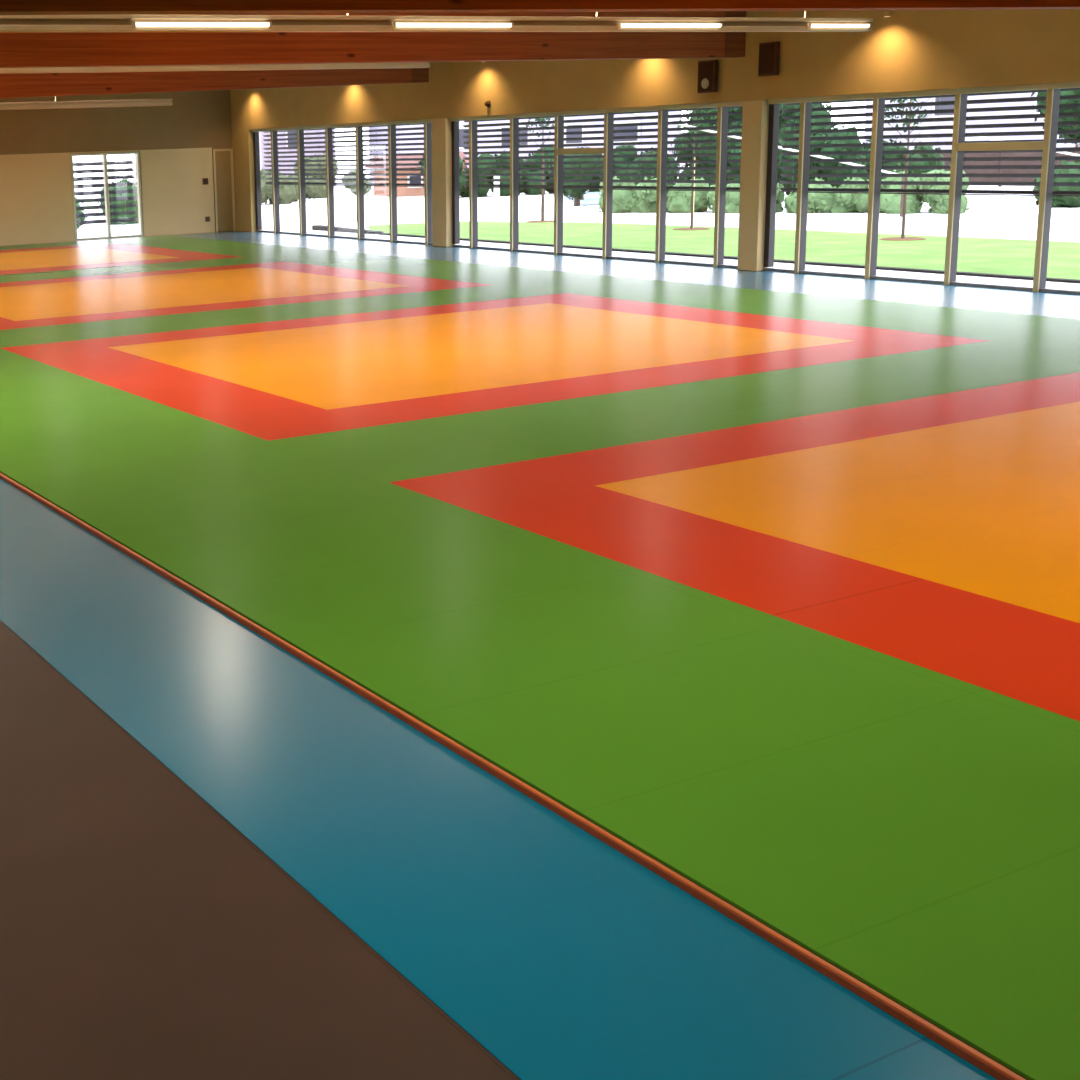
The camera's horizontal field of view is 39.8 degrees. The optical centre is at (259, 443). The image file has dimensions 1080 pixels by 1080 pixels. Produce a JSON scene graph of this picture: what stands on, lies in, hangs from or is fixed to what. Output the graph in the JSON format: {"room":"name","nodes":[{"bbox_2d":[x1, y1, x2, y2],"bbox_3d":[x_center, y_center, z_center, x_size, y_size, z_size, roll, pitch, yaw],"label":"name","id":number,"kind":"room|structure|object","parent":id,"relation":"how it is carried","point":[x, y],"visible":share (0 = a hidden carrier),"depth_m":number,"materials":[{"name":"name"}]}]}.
{"room":"martial arts hall","nodes":[
{"label":"martial arts hall","id":0,"kind":"room"},
{"bbox_2d":[0,90,231,235],"bbox_3d":[-10.591,-6.649,34.955,22.080,4.630,0.300,-8,13,-27],"label":"wall","id":1,"kind":"structure","parent":0,"point":[195,119],"depth_m":38.14,"materials":[{"name":"brown paint"}]},
{"bbox_2d":[73,154,136,224],"bbox_3d":[-4.227,-6.817,38.604,1.940,1.850,0.083,-8,13,-27],"label":"blind","id":2,"kind":"object","parent":1,"relation":"attached to","point":[123,169],"visible":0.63,"depth_m":38.66,"materials":[{"name":"grey metal"}]},
{"bbox_2d":[70,152,143,240],"bbox_3d":[-4.043,-6.558,38.309,1.940,2.250,0.130,-8,13,-27],"label":"window","id":3,"kind":"structure","parent":1,"relation":"in","point":[104,155],"depth_m":38.31,"materials":[{"name":"white metal"}]},
{"bbox_2d":[0,147,214,245],"bbox_3d":[-10.762,-5.632,34.858,21.440,2.290,0.039,-8,13,-27],"label":"wall panel","id":4,"kind":"object","parent":1,"relation":"attached to","point":[36,199],"depth_m":37.87,"materials":[{"name":"beige paint"}]},
{"bbox_2d":[203,178,207,184],"bbox_3d":[-1.468,-7.157,39.461,0.170,0.170,0.023,-8,13,-27],"label":"wall switch","id":5,"kind":"object","parent":1,"relation":"attached to","point":[205,180],"visible":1,"depth_m":39.45,"materials":[{"name":"brown plastic"}]},
{"bbox_2d":[212,149,235,231],"bbox_3d":[-0.963,-6.964,39.778,0.610,2.240,0.078,-8,13,-27],"label":"door","id":6,"kind":"structure","parent":1,"relation":"in","point":[223,167],"depth_m":39.78,"materials":[{"name":"beige wood"}]},
{"bbox_2d":[0,231,1079,1079],"bbox_3d":[-0.796,-1.106,17.322,22.330,0.204,41.300,-8,13,-27],"label":"floor","id":7,"kind":"structure","parent":0,"point":[564,956],"depth_m":4.49,"materials":[{"name":"plastic"}]},
{"bbox_2d":[0,247,178,270],"bbox_3d":[-5.747,-3.931,31.342,6.507,0.031,5.157,-8,13,-27],"label":"mat","id":8,"kind":"object","parent":7,"relation":"on","point":[83,255],"visible":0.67,"depth_m":31.54,"materials":[{"name":"plastic"}]},
{"bbox_2d":[0,243,238,274],"bbox_3d":[-5.746,-3.920,31.287,8.537,0.030,7.057,-8,13,-27],"label":"mat","id":9,"kind":"object","parent":7,"relation":"on","point":[183,255],"visible":0.86,"depth_m":30.85,"materials":[{"name":"plastic"}]},
{"bbox_2d":[0,267,405,320],"bbox_3d":[-1.692,-2.500,23.687,6.507,0.031,5.197,-8,13,-27],"label":"mat","id":10,"kind":"object","parent":7,"relation":"on","point":[52,300],"visible":0.82,"depth_m":23.30,"materials":[{"name":"plastic"}]},
{"bbox_2d":[0,261,488,329],"bbox_3d":[-1.716,-2.497,23.680,8.537,0.030,6.927,-8,13,-27],"label":"mat","id":11,"kind":"object","parent":7,"relation":"on","point":[413,283],"visible":0.87,"depth_m":22.50,"materials":[{"name":"plastic"}]},
{"bbox_2d":[0,620,520,1079],"bbox_3d":[-5.406,-0.514,14.991,0.012,0.101,41.300,-8,13,-27],"label":"trim","id":12,"kind":"structure","parent":7,"relation":"on","point":[264,855],"depth_m":4.52,"materials":[{"name":"brown plastic"}]},
{"bbox_2d":[431,118,454,246],"bbox_3d":[3.982,-5.638,31.268,0.240,2.730,0.540,-8,13,-27],"label":"column","id":13,"kind":"structure","parent":7,"relation":"on","point":[441,128],"depth_m":31.15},
{"bbox_2d":[108,303,852,409],"bbox_3d":[2.287,-1.095,16.177,6.507,0.031,5.127,-8,13,-27],"label":"mat","id":14,"kind":"object","parent":7,"relation":"on","point":[327,367],"visible":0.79,"depth_m":15.64,"materials":[{"name":"plastic"}]},
{"bbox_2d":[1,293,989,440],"bbox_3d":[2.267,-1.091,16.161,8.537,0.030,6.857,-8,13,-27],"label":"mat","id":15,"kind":"object","parent":7,"relation":"on","point":[260,414],"visible":0.87,"depth_m":14.31,"materials":[{"name":"plastic"}]},
{"bbox_2d":[0,473,1027,1079],"bbox_3d":[-4.810,-0.808,15.997,0.040,0.031,38.600,-8,13,-27],"label":"trim","id":16,"kind":"structure","parent":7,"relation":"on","point":[908,1017],"depth_m":4.65,"materials":[{"name":"brown wood"}]},
{"bbox_2d":[0,235,1079,1079],"bbox_3d":[0.876,-1.597,18.862,12.790,0.030,38.600,-8,13,-27],"label":"mat","id":17,"kind":"object","parent":7,"relation":"on","point":[914,829],"visible":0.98,"depth_m":6.52,"materials":[{"name":"plastic"}]},
{"bbox_2d":[389,372,1079,720],"bbox_3d":[6.247,0.314,8.650,8.537,0.030,6.887,-8,13,-27],"label":"mat","id":18,"kind":"object","parent":7,"relation":"on","point":[1029,656],"visible":0.94,"depth_m":7.94,"materials":[{"name":"plastic"}]},
{"bbox_2d":[737,100,768,270],"bbox_3d":[8.075,-4.193,23.544,0.240,2.730,0.420,-8,13,-27],"label":"column","id":19,"kind":"structure","parent":7,"relation":"on","point":[755,113],"depth_m":23.44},
{"bbox_2d":[596,401,1079,622],"bbox_3d":[6.269,0.311,8.661,6.507,0.031,5.147,-8,13,-27],"label":"mat","id":20,"kind":"object","parent":7,"relation":"on","point":[989,507],"visible":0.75,"depth_m":8.85,"materials":[{"name":"plastic"}]},
{"bbox_2d":[230,9,1079,231],"bbox_3d":[8.873,-4.660,21.953,0.320,4.630,41.600,-8,13,-27],"label":"wall","id":21,"kind":"structure","parent":0,"point":[906,50],"depth_m":23.36,"materials":[{"name":"beige paint"}]},
{"bbox_2d":[263,131,271,184],"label":"blind","id":22,"kind":"object","parent":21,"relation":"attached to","point":[266,144],"depth_m":38.94,"materials":[{"name":"grey metal"}]},
{"bbox_2d":[277,130,297,184],"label":"blind","id":23,"kind":"object","parent":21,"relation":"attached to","point":[295,134],"depth_m":37.95,"materials":[{"name":"grey metal"}]},
{"bbox_2d":[304,128,325,184],"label":"blind","id":24,"kind":"object","parent":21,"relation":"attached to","point":[315,133],"depth_m":36.69,"materials":[{"name":"grey metal"}]},
{"bbox_2d":[252,119,431,244],"bbox_3d":[1.922,-6.400,35.327,0.170,2.730,8.690,-8,13,-27],"label":"window","id":25,"kind":"structure","parent":21,"relation":"in","point":[427,122],"depth_m":35.19,"materials":[{"name":"grey metal"}]},
{"bbox_2d":[332,127,355,185],"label":"blind","id":26,"kind":"object","parent":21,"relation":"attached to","point":[335,132],"depth_m":35.44,"materials":[{"name":"grey metal"}]},
{"bbox_2d":[363,125,388,185],"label":"blind","id":27,"kind":"object","parent":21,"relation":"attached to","point":[376,135],"depth_m":34.16,"materials":[{"name":"grey metal"}]},
{"bbox_2d":[396,123,423,186],"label":"blind","id":28,"kind":"object","parent":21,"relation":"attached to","point":[416,128],"depth_m":32.93,"materials":[{"name":"grey metal"}]},
{"bbox_2d":[463,121,468,187],"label":"blind","id":29,"kind":"object","parent":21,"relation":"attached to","point":[466,126],"depth_m":30.99,"materials":[{"name":"grey metal"}]},
{"bbox_2d":[484,100,490,106],"bbox_3d":[4.616,-6.888,29.317,0.099,0.140,0.140,-8,13,-27],"label":"wall sensor","id":30,"kind":"object","parent":21,"relation":"attached to","point":[487,103],"visible":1,"depth_m":29.28,"materials":[{"name":"brown plastic"}]},
{"bbox_2d":[477,118,509,187],"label":"blind","id":31,"kind":"object","parent":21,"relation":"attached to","point":[496,124],"depth_m":30.14,"materials":[{"name":"grey metal"}]},
{"bbox_2d":[519,116,554,188],"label":"blind","id":32,"kind":"object","parent":21,"relation":"attached to","point":[537,122],"depth_m":28.89,"materials":[{"name":"grey metal"}]},
{"bbox_2d":[563,155,603,189],"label":"blind","id":33,"kind":"object","parent":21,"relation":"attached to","point":[579,156],"depth_m":27.72,"materials":[{"name":"grey metal"}]},
{"bbox_2d":[564,113,603,146],"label":"blind","id":34,"kind":"object","parent":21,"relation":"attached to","point":[597,119],"depth_m":27.55,"materials":[{"name":"grey metal"}]},
{"bbox_2d":[450,101,742,268],"bbox_3d":[6.113,-4.920,27.415,0.170,2.730,8.380,-8,13,-27],"label":"window","id":35,"kind":"structure","parent":21,"relation":"in","point":[722,115],"depth_m":27.00,"materials":[{"name":"grey metal"}]},
{"bbox_2d":[613,110,657,190],"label":"blind","id":36,"kind":"object","parent":21,"relation":"attached to","point":[641,124],"depth_m":26.39,"materials":[{"name":"grey metal"}]},
{"bbox_2d":[667,107,717,190],"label":"blind","id":37,"kind":"object","parent":21,"relation":"attached to","point":[680,188],"depth_m":25.16,"materials":[{"name":"grey metal"}]},
{"bbox_2d":[697,60,717,92],"bbox_3d":[7.424,-6.070,23.914,0.149,0.520,0.380,-8,13,-27],"label":"wall speaker","id":38,"kind":"object","parent":21,"relation":"attached to","point":[708,69],"visible":1,"depth_m":23.84,"materials":[{"name":"brown wood"}]},
{"bbox_2d":[698,62,712,90],"bbox_3d":[7.379,-6.063,23.892,0.010,0.460,0.320,-8,13,-27],"label":"grille","id":39,"kind":"object","parent":38,"relation":"attached to","point":[705,69],"depth_m":23.88,"materials":[{"name":"brown fabric"}]},
{"bbox_2d":[726,106,742,191],"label":"blind","id":40,"kind":"object","parent":21,"relation":"attached to","point":[732,189],"depth_m":24.30,"materials":[{"name":"grey metal"}]},
{"bbox_2d":[758,41,779,75],"bbox_3d":[8.031,-6.048,22.738,0.129,0.510,0.360,-8,13,-27],"label":"wall speaker","id":41,"kind":"object","parent":21,"relation":"attached to","point":[769,52],"visible":1,"depth_m":22.66,"materials":[{"name":"brown fabric"}]},
{"bbox_2d":[759,44,774,73],"bbox_3d":[7.978,-6.041,22.711,0.010,0.450,0.300,-8,13,-27],"label":"grille","id":42,"kind":"object","parent":41,"relation":"attached to","point":[766,51],"depth_m":22.70,"materials":[{"name":"brown fabric"}]},
{"bbox_2d":[780,103,800,192],"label":"blind","id":43,"kind":"object","parent":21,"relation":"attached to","point":[795,110],"depth_m":23.24,"materials":[{"name":"grey metal"}]},
{"bbox_2d":[808,99,872,193],"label":"blind","id":44,"kind":"object","parent":21,"relation":"attached to","point":[825,190],"depth_m":22.37,"materials":[{"name":"grey metal"}]},
{"bbox_2d":[883,10,892,16],"bbox_3d":[9.021,-6.161,20.718,0.149,0.084,0.100,-8,13,-27],"label":"wall lamp","id":45,"kind":"object","parent":21,"relation":"attached to","point":[887,13],"visible":1,"depth_m":20.67,"materials":[{"name":"metal"}]},
{"bbox_2d":[880,94,954,194],"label":"blind","id":46,"kind":"object","parent":21,"relation":"attached to","point":[897,191],"depth_m":21.16,"materials":[{"name":"grey metal"}]},
{"bbox_2d":[763,81,1079,294],"bbox_3d":[10.187,-3.482,19.726,0.170,2.730,8.420,-8,13,-27],"label":"window","id":47,"kind":"structure","parent":21,"relation":"in","point":[1048,145],"depth_m":20.64,"materials":[{"name":"grey metal"}]},
{"bbox_2d":[961,174,1040,195],"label":"blind","id":48,"kind":"object","parent":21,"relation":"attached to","point":[975,192],"depth_m":20.04,"materials":[{"name":"grey metal"}]},
{"bbox_2d":[963,150,1042,168],"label":"blind","id":49,"kind":"object","parent":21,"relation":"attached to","point":[1000,151],"depth_m":20.00,"materials":[{"name":"grey metal"}]},
{"bbox_2d":[965,89,1046,142],"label":"blind","id":50,"kind":"object","parent":21,"relation":"attached to","point":[1043,98],"depth_m":19.87,"materials":[{"name":"grey metal"}]},
{"bbox_2d":[1055,88,1079,159],"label":"blind","id":51,"kind":"object","parent":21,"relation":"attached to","point":[1063,97],"depth_m":19.10,"materials":[{"name":"grey metal"}]},
{"label":"outside","id":52,"kind":"structure","parent":0,"visible":0},
{"bbox_2d":[74,163,1079,241],"bbox_3d":[27.675,-16.034,86.220,190.000,0.400,170.000,-8,13,-27],"label":"gravel ground","id":53,"kind":"structure","parent":52,"point":[988,216],"depth_m":43.08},
{"bbox_2d":[75,197,87,227],"bbox_3d":[-6.421,-7.482,46.787,1.610,1.640,1.436,1,12,15],"label":"bush","id":54,"kind":"object","parent":53,"relation":"on","point":[77,211],"visible":0.04,"depth_m":46.61,"materials":[{"name":"green plant"}]},
{"bbox_2d":[97,179,137,224],"bbox_3d":[-4.564,-8.123,49.049,1.933,1.818,1.968,-8,13,-27],"label":"bush","id":55,"kind":"object","parent":53,"relation":"on","point":[122,180],"visible":0.38,"depth_m":48.32,"materials":[{"name":"green plant"}]},
{"bbox_2d":[259,132,261,170],"bbox_3d":[-3.272,-15.761,74.196,5.900,6.600,7.700,-5,12,-13],"label":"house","id":56,"kind":"structure","parent":53,"relation":"on","point":[259,132],"depth_m":71.57,"materials":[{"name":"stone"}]},
{"bbox_2d":[260,168,296,204],"bbox_3d":[0.506,-10.653,60.850,2.186,1.876,1.760,3,12,21],"label":"bush","id":57,"kind":"object","parent":53,"relation":"on","point":[287,193],"visible":0.44,"depth_m":60.40,"materials":[{"name":"green plant"}]},
{"bbox_2d":[261,129,335,182],"bbox_3d":[0.343,-18.256,85.214,7.200,6.800,7.700,-5,12,-13],"label":"house","id":58,"kind":"structure","parent":53,"relation":"on","point":[263,142],"depth_m":82.22,"materials":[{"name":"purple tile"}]},
{"bbox_2d":[289,175,321,201],"bbox_3d":[1.782,-11.170,63.081,1.869,1.294,1.584,-8,13,-27],"label":"bush","id":59,"kind":"object","parent":53,"relation":"on","point":[312,190],"visible":0.27,"depth_m":62.70,"materials":[{"name":"green plant"}]},
{"bbox_2d":[294,153,337,198],"bbox_3d":[2.668,-12.203,66.300,2.017,2.359,2.218,-8,13,-27],"label":"bush","id":60,"kind":"object","parent":53,"relation":"on","point":[323,194],"visible":0.27,"depth_m":65.65,"materials":[{"name":"green plant"}]},
{"bbox_2d":[312,225,383,234],"bbox_3d":[2.376,-5.829,39.602,0.280,0.140,4.400,-6,12,-19],"label":"kerb","id":61,"kind":"object","parent":53,"relation":"on","point":[314,227],"visible":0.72,"depth_m":39.45,"materials":[{"name":"concrete"}]},
{"bbox_2d":[342,168,373,221],"bbox_3d":[3.039,-7.740,45.084,0.805,1.689,1.131,6,14,34],"label":"tree","id":62,"kind":"object","parent":53,"relation":"on","point":[367,189],"visible":0.29,"depth_m":44.82,"materials":[{"name":"green plant"}]},
{"bbox_2d":[364,151,468,196],"bbox_3d":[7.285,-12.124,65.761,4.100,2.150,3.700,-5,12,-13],"label":"house","id":63,"kind":"structure","parent":53,"relation":"on","point":[380,190],"depth_m":64.39,"materials":[{"name":"orange brick"}]},
{"bbox_2d":[493,176,499,197],"bbox_3d":[9.741,-10.545,59.278,0.280,0.940,0.280,-8,13,-27],"label":"bollard","id":64,"kind":"object","parent":53,"relation":"on","point":[496,190],"visible":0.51,"depth_m":59.20,"materials":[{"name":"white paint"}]},
{"bbox_2d":[369,111,681,183],"bbox_3d":[14.544,-17.842,80.769,16.200,6.800,8.700,-3,12,-7],"label":"house","id":65,"kind":"structure","parent":53,"relation":"on","point":[462,144],"depth_m":77.12,"materials":[{"name":"stone"}]},
{"bbox_2d":[417,144,679,196],"bbox_3d":[12.347,-11.504,61.601,11.528,2.586,2.166,-4,12,-9],"label":"hedge","id":66,"kind":"object","parent":53,"relation":"on","point":[464,192],"visible":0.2,"depth_m":60.83,"materials":[{"name":"green plant"}]},
{"bbox_2d":[563,117,565,198],"bbox_3d":[11.832,-11.731,55.920,0.320,4.470,0.320,-8,13,-27],"label":"lamp post","id":67,"kind":"object","parent":53,"relation":"on","point":[564,117],"visible":0.29,"depth_m":55.85,"materials":[{"name":"grey metal"}]},
{"bbox_2d":[548,147,602,205],"bbox_3d":[10.813,-9.206,50.018,1.960,2.045,2.000,-8,13,-27],"label":"tree","id":68,"kind":"object","parent":53,"relation":"on","point":[576,194],"visible":0.46,"depth_m":49.35,"materials":[{"name":"green plant"}]},
{"bbox_2d":[580,154,602,199],"bbox_3d":[12.214,-10.076,54.204,1.293,1.965,1.893,2,12,20],"label":"tree","id":69,"kind":"object","parent":53,"relation":"on","point":[599,178],"visible":0.02,"depth_m":54.05,"materials":[{"name":"green plant"}]},
{"bbox_2d":[625,147,677,185],"bbox_3d":[12.851,-8.739,47.537,1.716,1.990,1.741,-2,12,1],"label":"tree","id":70,"kind":"object","parent":53,"relation":"on","point":[645,152],"visible":0.24,"depth_m":47.01,"materials":[{"name":"green plant"}]},
{"bbox_2d":[670,108,738,185],"bbox_3d":[14.758,-10.082,47.798,2.349,4.994,2.398,2,12,21],"label":"tree","id":71,"kind":"object","parent":53,"relation":"on","point":[729,109],"visible":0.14,"depth_m":47.19,"materials":[{"name":"green plant"}]},
{"bbox_2d":[378,233,1079,283],"bbox_3d":[12.223,-1.972,19.584,0.160,0.330,39.500,-8,13,-27],"label":"kerb","id":72,"kind":"object","parent":53,"relation":"on","point":[403,235],"visible":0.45,"depth_m":24.57,"materials":[{"name":"concrete"}]},
{"bbox_2d":[712,124,779,184],"bbox_3d":[14.976,-8.573,44.562,2.000,2.852,2.217,-8,13,-27],"label":"tree","id":73,"kind":"object","parent":53,"relation":"on","point":[732,130],"visible":0.08,"depth_m":43.98,"materials":[{"name":"green plant"}]},
{"bbox_2d":[731,104,786,187],"bbox_3d":[16.881,-10.390,49.267,2.541,5.078,2.557,-8,13,-27],"label":"tree","id":74,"kind":"object","parent":53,"relation":"on","point":[781,142],"visible":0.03,"depth_m":48.94,"materials":[{"name":"green plant"}]},
{"bbox_2d":[630,113,903,216],"bbox_3d":[12.541,-6.838,35.762,10.020,3.120,0.070,-8,13,-27],"label":"cable","id":75,"kind":"object","parent":53,"relation":"on","point":[635,114],"visible":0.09,"depth_m":36.45,"materials":[{"name":"white paint"}]},
{"bbox_2d":[598,165,969,213],"bbox_3d":[14.933,-7.194,42.365,11.102,1.765,1.839,7,15,37],"label":"hedge","id":76,"kind":"object","parent":53,"relation":"on","point":[624,201],"visible":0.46,"depth_m":41.14,"materials":[{"name":"green plant"}]},
{"bbox_2d":[779,103,834,187],"bbox_3d":[21.309,-12.306,58.287,4.571,5.259,4.309,-8,13,-27],"label":"tree","id":77,"kind":"object","parent":53,"relation":"on","point":[781,120],"visible":0.14,"depth_m":56.62,"materials":[{"name":"green plant"}]},
{"bbox_2d":[794,125,869,187],"bbox_3d":[17.208,-8.197,43.286,1.839,2.696,2.231,-8,13,-27],"label":"tree","id":78,"kind":"object","parent":53,"relation":"on","point":[843,126],"visible":0.31,"depth_m":42.60,"materials":[{"name":"green plant"}]},
{"bbox_2d":[778,139,944,194],"bbox_3d":[19.868,-8.835,47.647,5.126,2.378,2.184,4,13,26],"label":"tree","id":79,"kind":"object","parent":53,"relation":"on","point":[931,163],"visible":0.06,"depth_m":46.63,"materials":[{"name":"green plant"}]},
{"bbox_2d":[862,139,909,179],"bbox_3d":[19.454,-8.506,45.084,1.499,2.064,1.884,4,13,27],"label":"tree","id":80,"kind":"object","parent":53,"relation":"on","point":[891,140],"visible":0.27,"depth_m":44.55,"materials":[{"name":"green plant"}]},
{"bbox_2d":[864,92,1079,149],"bbox_3d":[32.242,-15.206,64.180,9.200,7.100,7.700,0,12,11],"label":"house","id":81,"kind":"structure","parent":53,"relation":"on","point":[1016,95],"depth_m":61.19,"materials":[{"name":"stone"}]},
{"bbox_2d":[884,118,1079,155],"bbox_3d":[19.420,-7.023,36.504,11.320,2.710,0.070,-8,13,-27],"label":"cable","id":82,"kind":"object","parent":53,"relation":"on","point":[943,130],"visible":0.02,"depth_m":35.55,"materials":[{"name":"white paint"}]},
{"bbox_2d":[940,144,1078,186],"bbox_3d":[28.397,-10.129,52.694,7.600,1.450,0.101,0,12,11],"label":"fence","id":83,"kind":"object","parent":53,"relation":"on","point":[1012,154],"visible":0.23,"depth_m":52.90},
{"bbox_2d":[1030,90,1079,153],"bbox_3d":[23.605,-8.995,41.233,2.879,4.282,2.380,7,14,36],"label":"leafy tree","id":84,"kind":"object","parent":53,"relation":"on","point":[1074,92],"visible":0.34,"depth_m":40.90,"materials":[{"name":"green plant"}]},
{"bbox_2d":[1033,160,1079,207],"bbox_3d":[22.384,-7.056,40.000,1.814,1.790,1.980,4,13,26],"label":"bush","id":85,"kind":"object","parent":53,"relation":"on","point":[1057,201],"visible":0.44,"depth_m":39.54,"materials":[{"name":"green plant"}]},
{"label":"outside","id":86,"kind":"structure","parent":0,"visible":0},
{"bbox_2d":[368,221,1079,279],"bbox_3d":[14.400,-2.706,23.526,7.400,0.400,44.600,-8,13,-27],"label":"lawn","id":87,"kind":"structure","parent":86,"point":[976,255],"depth_m":29.38,"materials":[{"name":"green plant"}]},
{"bbox_2d":[525,118,554,222],"bbox_3d":[8.003,-7.823,40.858,1.000,3.280,1.000,-8,13,-27],"label":"sapling","id":88,"kind":"object","parent":87,"relation":"on","point":[542,220],"visible":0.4,"depth_m":40.89,"materials":[{"name":"green plant"}]},
{"bbox_2d":[672,109,717,230],"bbox_3d":[10.690,-6.822,35.433,1.071,3.319,1.067,-8,13,-27],"label":"sapling","id":89,"kind":"object","parent":87,"relation":"on","point":[692,228],"visible":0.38,"depth_m":35.44,"materials":[{"name":"green plant"}]},
{"bbox_2d":[879,98,929,240],"bbox_3d":[13.477,-5.765,30.092,1.063,3.208,1.000,-8,13,-27],"label":"sapling","id":90,"kind":"object","parent":87,"relation":"on","point":[902,238],"visible":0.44,"depth_m":30.09,"materials":[{"name":"green plant"}]},
{"bbox_3d":[-1.044,-5.241,16.417,22.700,0.619,41.900,-8,13,-27],"label":"ceiling","id":91,"kind":"structure","parent":0,"visible":0},
{"bbox_2d":[0,96,172,109],"bbox_3d":[-9.411,-6.998,28.784,16.750,0.902,0.175,-8,13,-26],"label":"track","id":92,"kind":"object","parent":91,"relation":"hanging from","point":[55,104],"visible":0.89,"depth_m":31.61,"materials":[{"name":"white metal"}]},
{"bbox_2d":[0,68,428,97],"bbox_3d":[-6.117,-6.510,25.754,21.760,1.213,0.224,-8,13,-27],"label":"timber beam","id":93,"kind":"structure","parent":91,"relation":"attached to","point":[30,84],"depth_m":28.04,"materials":[{"name":"brown wood"}]},
{"bbox_2d":[0,62,429,73],"bbox_3d":[-4.909,-5.784,21.302,17.750,0.674,0.175,-8,13,-26],"label":"track","id":94,"kind":"object","parent":91,"relation":"hanging from","point":[98,69],"visible":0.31,"depth_m":23.41,"materials":[{"name":"grey paint"}]},
{"bbox_2d":[0,11,745,67],"bbox_3d":[-2.026,-5.119,18.019,21.760,0.931,0.224,-8,13,-27],"label":"timber beam","id":95,"kind":"structure","parent":91,"relation":"attached to","point":[17,49],"depth_m":19.61,"materials":[{"name":"brown wood"}]},
{"bbox_2d":[0,11,872,31],"bbox_3d":[-0.576,-4.320,13.721,18.300,0.790,0.175,-8,13,-26],"label":"ceiling light","id":96,"kind":"object","parent":91,"relation":"hanging from","point":[122,22],"visible":1,"depth_m":14.77,"materials":[{"name":"grey paint"}]},
{"bbox_2d":[0,0,1079,14],"bbox_3d":[2.072,-3.509,10.329,21.760,1.105,0.224,-8,13,-27],"label":"timber beam","id":97,"kind":"structure","parent":91,"relation":"attached to","point":[7,7],"depth_m":10.02,"materials":[{"name":"brown wood"}]},
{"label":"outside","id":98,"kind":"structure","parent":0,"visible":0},
{"bbox_2d":[549,192,600,205],"bbox_3d":[15.045,-9.365,55.843,6.372,0.400,11.927,-1,12,6],"label":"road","id":99,"kind":"structure","parent":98,"point":[590,198],"depth_m":55.04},
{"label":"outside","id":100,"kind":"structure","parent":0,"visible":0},
{"bbox_2d":[262,227,1079,289],"bbox_3d":[9.537,-2.525,23.105,1.340,0.400,52.300,-8,13,-27],"label":"terrace","id":101,"kind":"object","parent":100,"point":[960,278],"visible":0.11,"depth_m":24.76,"materials":[{"name":"concrete"}]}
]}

